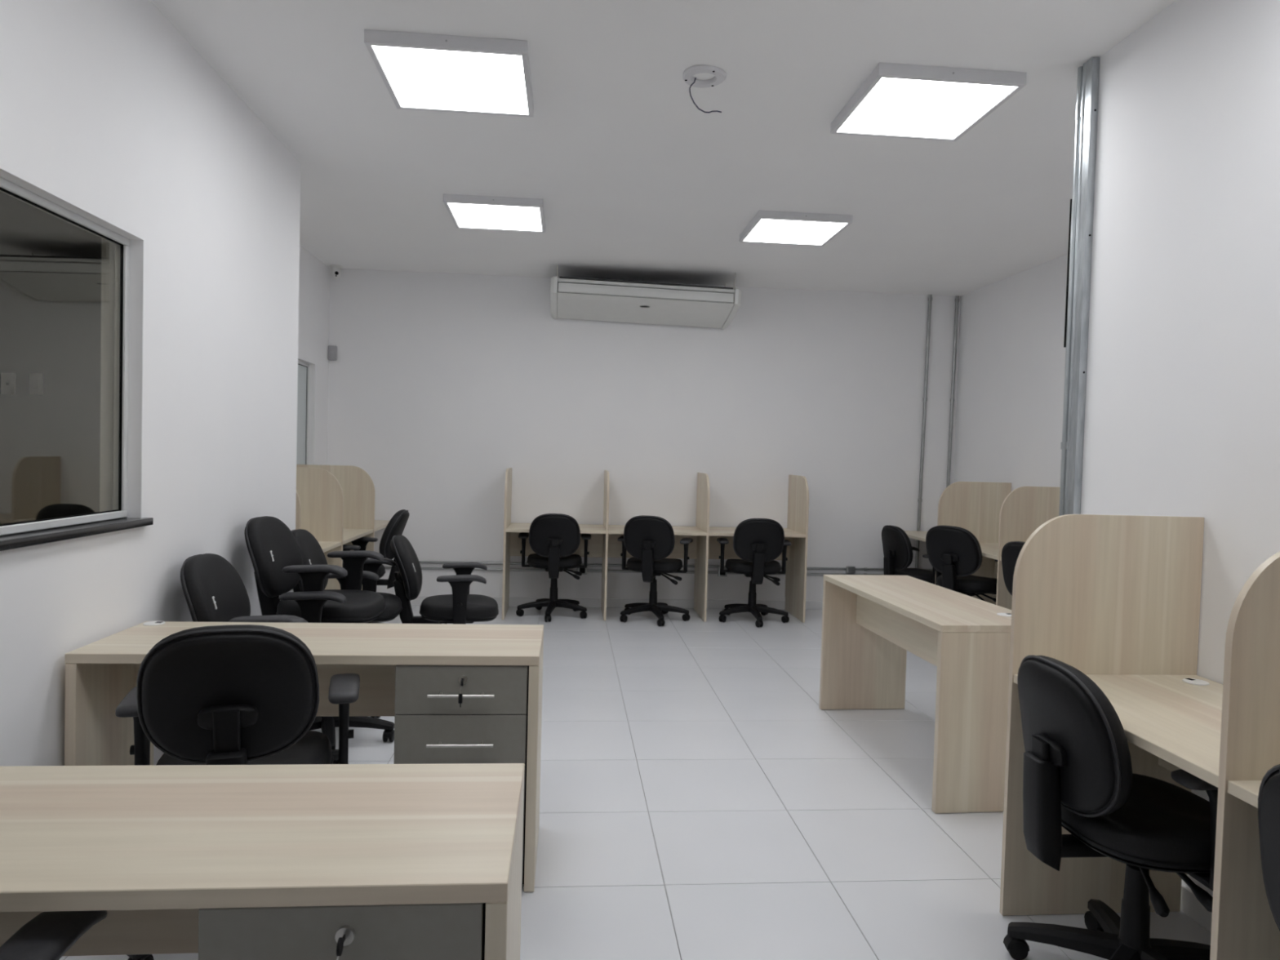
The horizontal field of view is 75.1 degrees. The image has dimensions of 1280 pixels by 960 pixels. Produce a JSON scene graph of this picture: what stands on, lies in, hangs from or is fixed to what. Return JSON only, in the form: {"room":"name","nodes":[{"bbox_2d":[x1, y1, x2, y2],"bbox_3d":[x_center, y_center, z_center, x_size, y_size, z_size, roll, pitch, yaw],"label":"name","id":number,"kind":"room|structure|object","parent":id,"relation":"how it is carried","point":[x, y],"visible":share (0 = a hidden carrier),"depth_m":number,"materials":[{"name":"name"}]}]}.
{"room":"open-plan office","nodes":[
{"label":"open-plan office","id":0,"kind":"room"},
{"bbox_2d":[0,191,101,524],"bbox_3d":[-3.604,-0.308,4.317,3.159,2.940,0.019,1,2,-5],"label":"wall","id":1,"kind":"structure","parent":0,"point":[51,266],"depth_m":4.34,"materials":[{"name":"paint"}]},
{"bbox_2d":[0,372,15,394],"bbox_3d":[-3.283,-0.501,4.323,0.068,0.112,0.010,1,2,-5],"label":"switch plate","id":2,"kind":"object","parent":1,"relation":"attached to","point":[7,380],"visible":1,"depth_m":4.32,"materials":[{"name":"white plastic"}]},
{"bbox_2d":[29,373,43,395],"bbox_3d":[-3.146,-0.501,4.334,0.068,0.112,0.011,1,2,-5],"label":"switch plate","id":3,"kind":"object","parent":1,"relation":"attached to","point":[36,380],"visible":1,"depth_m":4.33,"materials":[{"name":"white plastic"}]},
{"bbox_2d":[0,0,300,766],"bbox_3d":[-1.698,-0.170,1.439,0.140,2.940,6.370,1,2,-5],"label":"wall","id":4,"kind":"structure","parent":0,"point":[110,116],"depth_m":3.01,"materials":[{"name":"paint"}]},
{"bbox_2d":[0,177,153,551],"bbox_3d":[-1.713,-0.307,1.867,0.158,1.003,2.193,1,2,-5],"label":"window","id":5,"kind":"structure","parent":4,"relation":"in","point":[33,532],"depth_m":2.84,"materials":[{"name":"white metal"}]},
{"bbox_2d":[297,244,329,465],"bbox_3d":[-2.688,-0.333,5.917,0.140,2.940,2.730,1,2,-5],"label":"wall","id":6,"kind":"structure","parent":0,"point":[314,274],"depth_m":6.91,"materials":[{"name":"paint"}]},
{"bbox_2d":[296,360,309,464],"bbox_3d":[-2.689,-0.448,6.014,0.040,0.965,1.770,1,2,-5],"label":"window","id":7,"kind":"structure","parent":6,"relation":"in","point":[303,392],"depth_m":6.78,"materials":[{"name":"white metal"}]},
{"bbox_2d":[59,604,1211,959],"bbox_3d":[-0.842,1.354,2.934,8.700,0.150,9.500,1,2,-5],"label":"floor","id":8,"kind":"structure","parent":0,"point":[700,800],"depth_m":3.23,"materials":[{"name":"tile"}]},
{"bbox_2d":[0,910,106,959],"bbox_3d":[-1.115,0.880,1.061,0.616,0.896,0.639,1,2,-5],"label":"office chair","id":9,"kind":"object","parent":8,"relation":"on","point":[48,935],"visible":0.78,"depth_m":1.18,"materials":[{"name":"black plastic"}]},
{"bbox_2d":[115,624,359,959],"bbox_3d":[-1.115,0.818,2.348,0.626,0.943,0.678,1,2,-18],"label":"office chair","id":10,"kind":"object","parent":8,"relation":"on","point":[236,694],"visible":0.55,"depth_m":2.07,"materials":[{"name":"black fabric"}]},
{"bbox_2d":[0,763,524,959],"bbox_3d":[-0.924,0.943,1.400,1.405,0.755,0.514,1,2,-5],"label":"office desk","id":11,"kind":"object","parent":8,"relation":"on","point":[300,861],"visible":1,"depth_m":1.32,"materials":[{"name":"brown wood"}]},
{"bbox_2d":[180,553,348,764],"bbox_3d":[-1.445,0.775,3.299,0.655,0.952,0.626,1,2,-5],"label":"office chair","id":12,"kind":"object","parent":8,"relation":"on","point":[214,591],"visible":0.27,"depth_m":3.25,"materials":[{"name":"black plastic"}]},
{"bbox_2d":[64,621,543,892],"bbox_3d":[-1.043,0.898,2.770,1.405,0.755,0.514,1,2,-5],"label":"office desk","id":13,"kind":"object","parent":8,"relation":"on","point":[455,693],"visible":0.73,"depth_m":2.60,"materials":[{"name":"brown wood"}]},
{"bbox_2d":[244,515,394,760],"bbox_3d":[-1.483,0.705,3.899,0.663,1.054,0.616,2,2,0],"label":"office chair","id":14,"kind":"object","parent":8,"relation":"on","point":[275,554],"visible":0.59,"depth_m":3.81,"materials":[{"name":"black plastic"}]},
{"bbox_2d":[295,464,389,590],"bbox_3d":[-2.341,0.522,5.994,0.600,1.240,2.644,1,2,-5],"label":"booths","id":15,"kind":"object","parent":8,"relation":"on","point":[335,504],"visible":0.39,"depth_m":5.59,"materials":[{"name":"brown wood"}]},
{"bbox_2d":[291,528,402,717],"bbox_3d":[-1.558,0.741,4.483,0.640,0.942,0.616,1,2,-8],"label":"office chair","id":16,"kind":"object","parent":8,"relation":"on","point":[312,553],"visible":0.32,"depth_m":4.45,"materials":[{"name":"black plastic"}]},
{"bbox_2d":[342,509,408,623],"bbox_3d":[-2.019,0.681,6.044,0.639,0.943,0.616,1,2,-5],"label":"office chair","id":17,"kind":"object","parent":8,"relation":"on","point":[396,526],"visible":0.27,"depth_m":5.95,"materials":[{"name":"black fabric"}]},
{"bbox_2d":[390,534,498,624],"bbox_3d":[-1.124,0.769,4.844,0.639,0.888,0.616,1,2,-10],"label":"office chair","id":18,"kind":"object","parent":8,"relation":"on","point":[460,607],"visible":0.68,"depth_m":4.67,"materials":[{"name":"black fabric"}]},
{"bbox_2d":[515,513,591,622],"bbox_3d":[-0.727,0.709,7.042,0.621,0.895,0.656,1,2,-5],"label":"office chair","id":19,"kind":"object","parent":8,"relation":"on","point":[553,538],"visible":1,"depth_m":6.81,"materials":[{"name":"black fabric"}]},
{"bbox_2d":[617,515,693,626],"bbox_3d":[0.116,0.729,6.993,0.624,0.903,0.682,2,2,11],"label":"office chair","id":20,"kind":"object","parent":8,"relation":"on","point":[650,540],"visible":1,"depth_m":6.76,"materials":[{"name":"black fabric"}]},
{"bbox_2d":[502,467,808,622],"bbox_3d":[0.123,0.550,7.231,2.547,1.240,0.600,1,2,-5],"label":"booths","id":21,"kind":"object","parent":8,"relation":"on","point":[603,543],"visible":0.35,"depth_m":7.26,"materials":[{"name":"brown wood"}]},
{"bbox_2d":[716,518,791,627],"bbox_3d":[0.968,0.751,7.053,0.617,0.901,0.652,2,2,0],"label":"office chair","id":22,"kind":"object","parent":8,"relation":"on","point":[757,542],"visible":1,"depth_m":6.82,"materials":[{"name":"black fabric"}]},
{"bbox_2d":[881,524,935,584],"bbox_3d":[2.366,0.815,7.188,0.580,0.841,0.616,1,2,-13],"label":"office chair","id":23,"kind":"object","parent":8,"relation":"on","point":[897,547],"visible":0.4,"depth_m":7.06,"materials":[{"name":"black fabric"}]},
{"bbox_2d":[819,574,1011,813],"bbox_3d":[1.336,0.925,3.986,0.490,0.755,1.365,1,2,-7],"label":"wooden table","id":24,"kind":"object","parent":8,"relation":"on","point":[870,623],"visible":0.84,"depth_m":3.55,"materials":[{"name":"brown wood"}]},
{"bbox_2d":[925,525,997,602],"bbox_3d":[2.440,0.799,6.225,0.639,0.936,0.616,0,2,-41],"label":"office chair","id":25,"kind":"object","parent":8,"relation":"on","point":[955,553],"visible":0.6,"depth_m":6.03,"materials":[{"name":"black fabric"}]},
{"bbox_2d":[904,481,1060,609],"bbox_3d":[2.734,0.650,6.272,0.600,1.240,2.914,1,2,-5],"label":"booths","id":26,"kind":"object","parent":8,"relation":"on","point":[996,515],"visible":0.11,"depth_m":6.70,"materials":[{"name":"brown wood"}]},
{"bbox_2d":[1001,541,1025,595],"bbox_3d":[2.584,0.842,5.224,0.590,0.917,0.616,1,2,-21],"label":"office chair","id":27,"kind":"object","parent":8,"relation":"on","point":[1011,551],"visible":0.1,"depth_m":5.22,"materials":[{"name":"black fabric"}]},
{"bbox_2d":[1003,655,1217,959],"bbox_3d":[1.320,0.917,2.201,0.616,0.883,0.616,1,2,-4],"label":"office chair","id":28,"kind":"object","parent":8,"relation":"on","point":[1078,778],"visible":0.82,"depth_m":2.13,"materials":[{"name":"black fabric"}]},
{"bbox_2d":[999,514,1279,959],"bbox_3d":[1.501,0.754,1.754,0.600,1.240,1.670,1,2,-5],"label":"booths","id":29,"kind":"object","parent":8,"relation":"on","point":[1114,599],"visible":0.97,"depth_m":2.54,"materials":[{"name":"brown wood"}]},
{"bbox_2d":[1257,764,1279,930],"bbox_3d":[1.334,0.928,1.337,0.580,0.916,0.616,1,2,-8],"label":"office chair","id":30,"kind":"object","parent":8,"relation":"on","point":[1268,797],"visible":1,"depth_m":1.45,"materials":[{"name":"black fabric"}]},
{"bbox_2d":[326,267,960,600],"bbox_3d":[0.096,-0.309,7.601,5.980,2.940,0.140,1,2,-5],"label":"wall","id":31,"kind":"structure","parent":0,"point":[440,384],"depth_m":7.51,"materials":[{"name":"paint"}]},
{"bbox_2d":[328,345,337,360],"bbox_3d":[-2.677,-1.105,7.239,0.072,0.128,0.050,1,2,-5],"label":"sensor","id":32,"kind":"object","parent":31,"relation":"attached to","point":[332,349],"visible":1,"depth_m":7.22,"materials":[{"name":"grey plastic"}]},
{"bbox_2d":[409,595,822,609],"bbox_3d":[0.064,1.122,7.568,5.676,0.080,0.012,1,2,-5],"label":"baseboard","id":33,"kind":"structure","parent":31,"relation":"attached to","point":[513,602],"depth_m":7.57,"materials":[{"name":"tile"}]},
{"bbox_2d":[384,566,884,575],"bbox_3d":[0.072,0.832,7.552,5.640,0.032,0.030,1,2,-5],"label":"conduit","id":34,"kind":"object","parent":31,"relation":"attached to","point":[385,567],"visible":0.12,"depth_m":7.50,"materials":[{"name":"metal"}]},
{"bbox_2d":[577,564,586,574],"bbox_3d":[-0.518,0.804,7.475,0.084,0.090,0.024,1,2,-5],"label":"outlet box","id":35,"kind":"object","parent":34,"relation":"attached to","point":[584,571],"visible":0.46,"depth_m":7.46,"materials":[{"name":"metal"}]},
{"bbox_2d":[579,568,585,573],"bbox_3d":[-0.517,0.810,7.465,0.052,0.052,0.003,1,2,-5],"label":"socket","id":36,"kind":"object","parent":35,"relation":"attached to","point":[581,570],"depth_m":7.46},
{"bbox_2d":[717,566,727,576],"bbox_3d":[0.752,0.835,7.586,0.084,0.090,0.024,1,2,-5],"label":"outlet box","id":37,"kind":"object","parent":34,"relation":"attached to","point":[719,573],"visible":0.72,"depth_m":7.58,"materials":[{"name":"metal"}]},
{"bbox_2d":[720,570,725,575],"bbox_3d":[0.753,0.841,7.576,0.052,0.052,0.003,1,2,-5],"label":"socket","id":38,"kind":"object","parent":37,"relation":"attached to","point":[721,573],"depth_m":7.58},
{"bbox_2d":[418,560,932,570],"bbox_3d":[0.074,0.778,7.550,5.640,0.033,0.030,1,2,-5],"label":"conduit","id":39,"kind":"object","parent":31,"relation":"attached to","point":[420,562],"visible":0.2,"depth_m":7.52,"materials":[{"name":"metal"}]},
{"bbox_2d":[845,566,855,573],"bbox_3d":[1.948,0.829,7.690,0.084,0.060,0.024,1,2,-5],"label":"outlet box","id":40,"kind":"object","parent":39,"relation":"attached to","point":[849,569],"visible":1,"depth_m":7.68,"materials":[{"name":"metal"}]},
{"bbox_2d":[915,294,932,568],"bbox_3d":[2.635,-0.444,7.729,0.068,2.538,0.038,1,2,-5],"label":"conduit","id":41,"kind":"object","parent":31,"relation":"attached to","point":[930,297],"visible":0.94,"depth_m":7.71,"materials":[{"name":"metal"}]},
{"bbox_2d":[946,295,959,487],"bbox_3d":[2.897,-0.438,7.752,0.061,2.538,0.038,1,2,-5],"label":"conduit","id":42,"kind":"object","parent":31,"relation":"attached to","point":[957,300],"visible":0.67,"depth_m":7.73,"materials":[{"name":"metal"}]},
{"bbox_2d":[150,0,1176,296],"bbox_3d":[-0.759,-1.733,2.840,8.700,0.150,9.500,1,2,-5],"label":"ceiling","id":43,"kind":"structure","parent":0,"point":[634,181],"depth_m":4.07,"materials":[{"name":"paint"}]},
{"bbox_2d":[329,264,342,279],"bbox_3d":[-2.610,-1.784,7.146,0.104,0.110,0.106,1,2,-5],"label":"security camera","id":44,"kind":"object","parent":43,"relation":"attached to","point":[335,269],"visible":1,"depth_m":7.11,"materials":[{"name":"white plastic"}]},
{"bbox_2d":[364,29,533,117],"bbox_3d":[-0.751,-1.651,3.413,0.600,0.048,0.603,1,2,-5],"label":"ceiling light","id":45,"kind":"object","parent":43,"relation":"attached to","point":[428,72],"visible":1,"depth_m":3.32,"materials":[{"name":"grey plastic"}]},
{"bbox_2d":[443,193,545,232],"bbox_3d":[-0.920,-1.716,5.372,0.600,0.048,0.603,1,2,-5],"label":"ceiling light","id":46,"kind":"object","parent":43,"relation":"attached to","point":[466,211],"visible":1,"depth_m":5.27,"materials":[{"name":"grey plastic"}]},
{"bbox_2d":[447,202,542,231],"bbox_3d":[-0.921,-1.699,5.373,0.557,0.006,0.557,1,2,-5],"label":"diffuser","id":47,"kind":"object","parent":46,"relation":"attached to","point":[507,216],"depth_m":5.34,"materials":[{"name":"white plastic"}]},
{"bbox_2d":[550,264,741,328],"bbox_3d":[0.033,-1.588,7.164,1.586,0.402,0.596,2,2,-5],"label":"air conditioner","id":48,"kind":"object","parent":43,"relation":"hanging from","point":[571,298],"visible":0.97,"depth_m":6.96,"materials":[{"name":"plastic"}]},
{"bbox_2d":[683,65,726,88],"bbox_3d":[0.262,-1.638,3.385,0.176,0.016,0.176,1,2,-5],"label":"plate","id":49,"kind":"object","parent":43,"relation":"attached to","point":[720,75],"visible":0.99,"depth_m":3.36,"materials":[{"name":"white plastic"}]},
{"bbox_2d":[688,77,721,113],"bbox_3d":[0.263,-1.561,3.387,0.127,0.172,0.106,1,2,-5],"label":"loose wire","id":50,"kind":"object","parent":49,"relation":"hanging from","point":[695,77],"visible":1,"depth_m":3.34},
{"bbox_2d":[739,209,852,246],"bbox_3d":[1.019,-1.668,5.534,0.600,0.048,0.603,1,2,-5],"label":"ceiling light","id":51,"kind":"object","parent":43,"relation":"attached to","point":[775,227],"visible":1,"depth_m":5.43,"materials":[{"name":"grey plastic"}]},
{"bbox_2d":[743,218,846,244],"bbox_3d":[1.019,-1.651,5.535,0.557,0.006,0.557,1,2,-5],"label":"diffuser","id":52,"kind":"object","parent":51,"relation":"attached to","point":[775,231],"depth_m":5.51,"materials":[{"name":"white plastic"}]},
{"bbox_2d":[830,62,1026,141],"bbox_3d":[1.203,-1.603,3.562,0.600,0.048,0.603,1,2,-5],"label":"ceiling light","id":53,"kind":"object","parent":43,"relation":"attached to","point":[895,100],"visible":1,"depth_m":3.47,"materials":[{"name":"grey plastic"}]},
{"bbox_2d":[953,253,1067,491],"bbox_3d":[3.198,-0.165,5.610,0.140,2.940,4.370,1,2,-5],"label":"wall","id":54,"kind":"structure","parent":0,"point":[1011,363],"depth_m":6.77,"materials":[{"name":"paint"}]},
{"bbox_2d":[1080,0,1279,897],"bbox_3d":[2.779,-0.036,1.008,1.770,2.940,4.730,1,2,-5],"label":"wall","id":55,"kind":"structure","parent":0,"point":[1182,402],"depth_m":2.65,"materials":[{"name":"paint"}]},
{"bbox_2d":[1063,199,1071,347],"bbox_3d":[1.690,-0.815,3.284,0.009,0.580,0.011,1,2,-5],"label":"cable","id":56,"kind":"object","parent":55,"relation":"attached to","point":[1070,211],"visible":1,"depth_m":3.28,"materials":[{"name":"black plastic"}]},
{"bbox_2d":[1058,66,1082,515],"bbox_3d":[1.676,-0.135,3.278,0.033,2.936,0.033,1,2,-5],"label":"riser pipe","id":57,"kind":"object","parent":55,"relation":"attached to","point":[1077,107],"visible":0.51,"depth_m":3.25,"materials":[{"name":"grey metal"}]},
{"bbox_2d":[1063,62,1086,515],"bbox_3d":[1.679,-0.134,3.245,0.033,2.936,0.033,1,2,-5],"label":"riser pipe","id":58,"kind":"object","parent":55,"relation":"attached to","point":[1084,67],"visible":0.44,"depth_m":3.22,"materials":[{"name":"grey metal"}]},
{"bbox_2d":[1066,57,1100,514],"bbox_3d":[1.685,-0.134,3.209,0.029,2.933,0.040,1,2,-5],"label":"pipe","id":59,"kind":"object","parent":55,"relation":"attached to","point":[1092,73],"visible":0.63,"depth_m":3.18,"materials":[{"name":"grey metal"}]},
{"bbox_2d":[1180,883,1212,933],"bbox_3d":[1.853,1.371,0.974,0.012,0.080,4.730,1,2,-5],"label":"baseboard","id":60,"kind":"structure","parent":55,"relation":"attached to","point":[1190,905],"depth_m":2.57,"materials":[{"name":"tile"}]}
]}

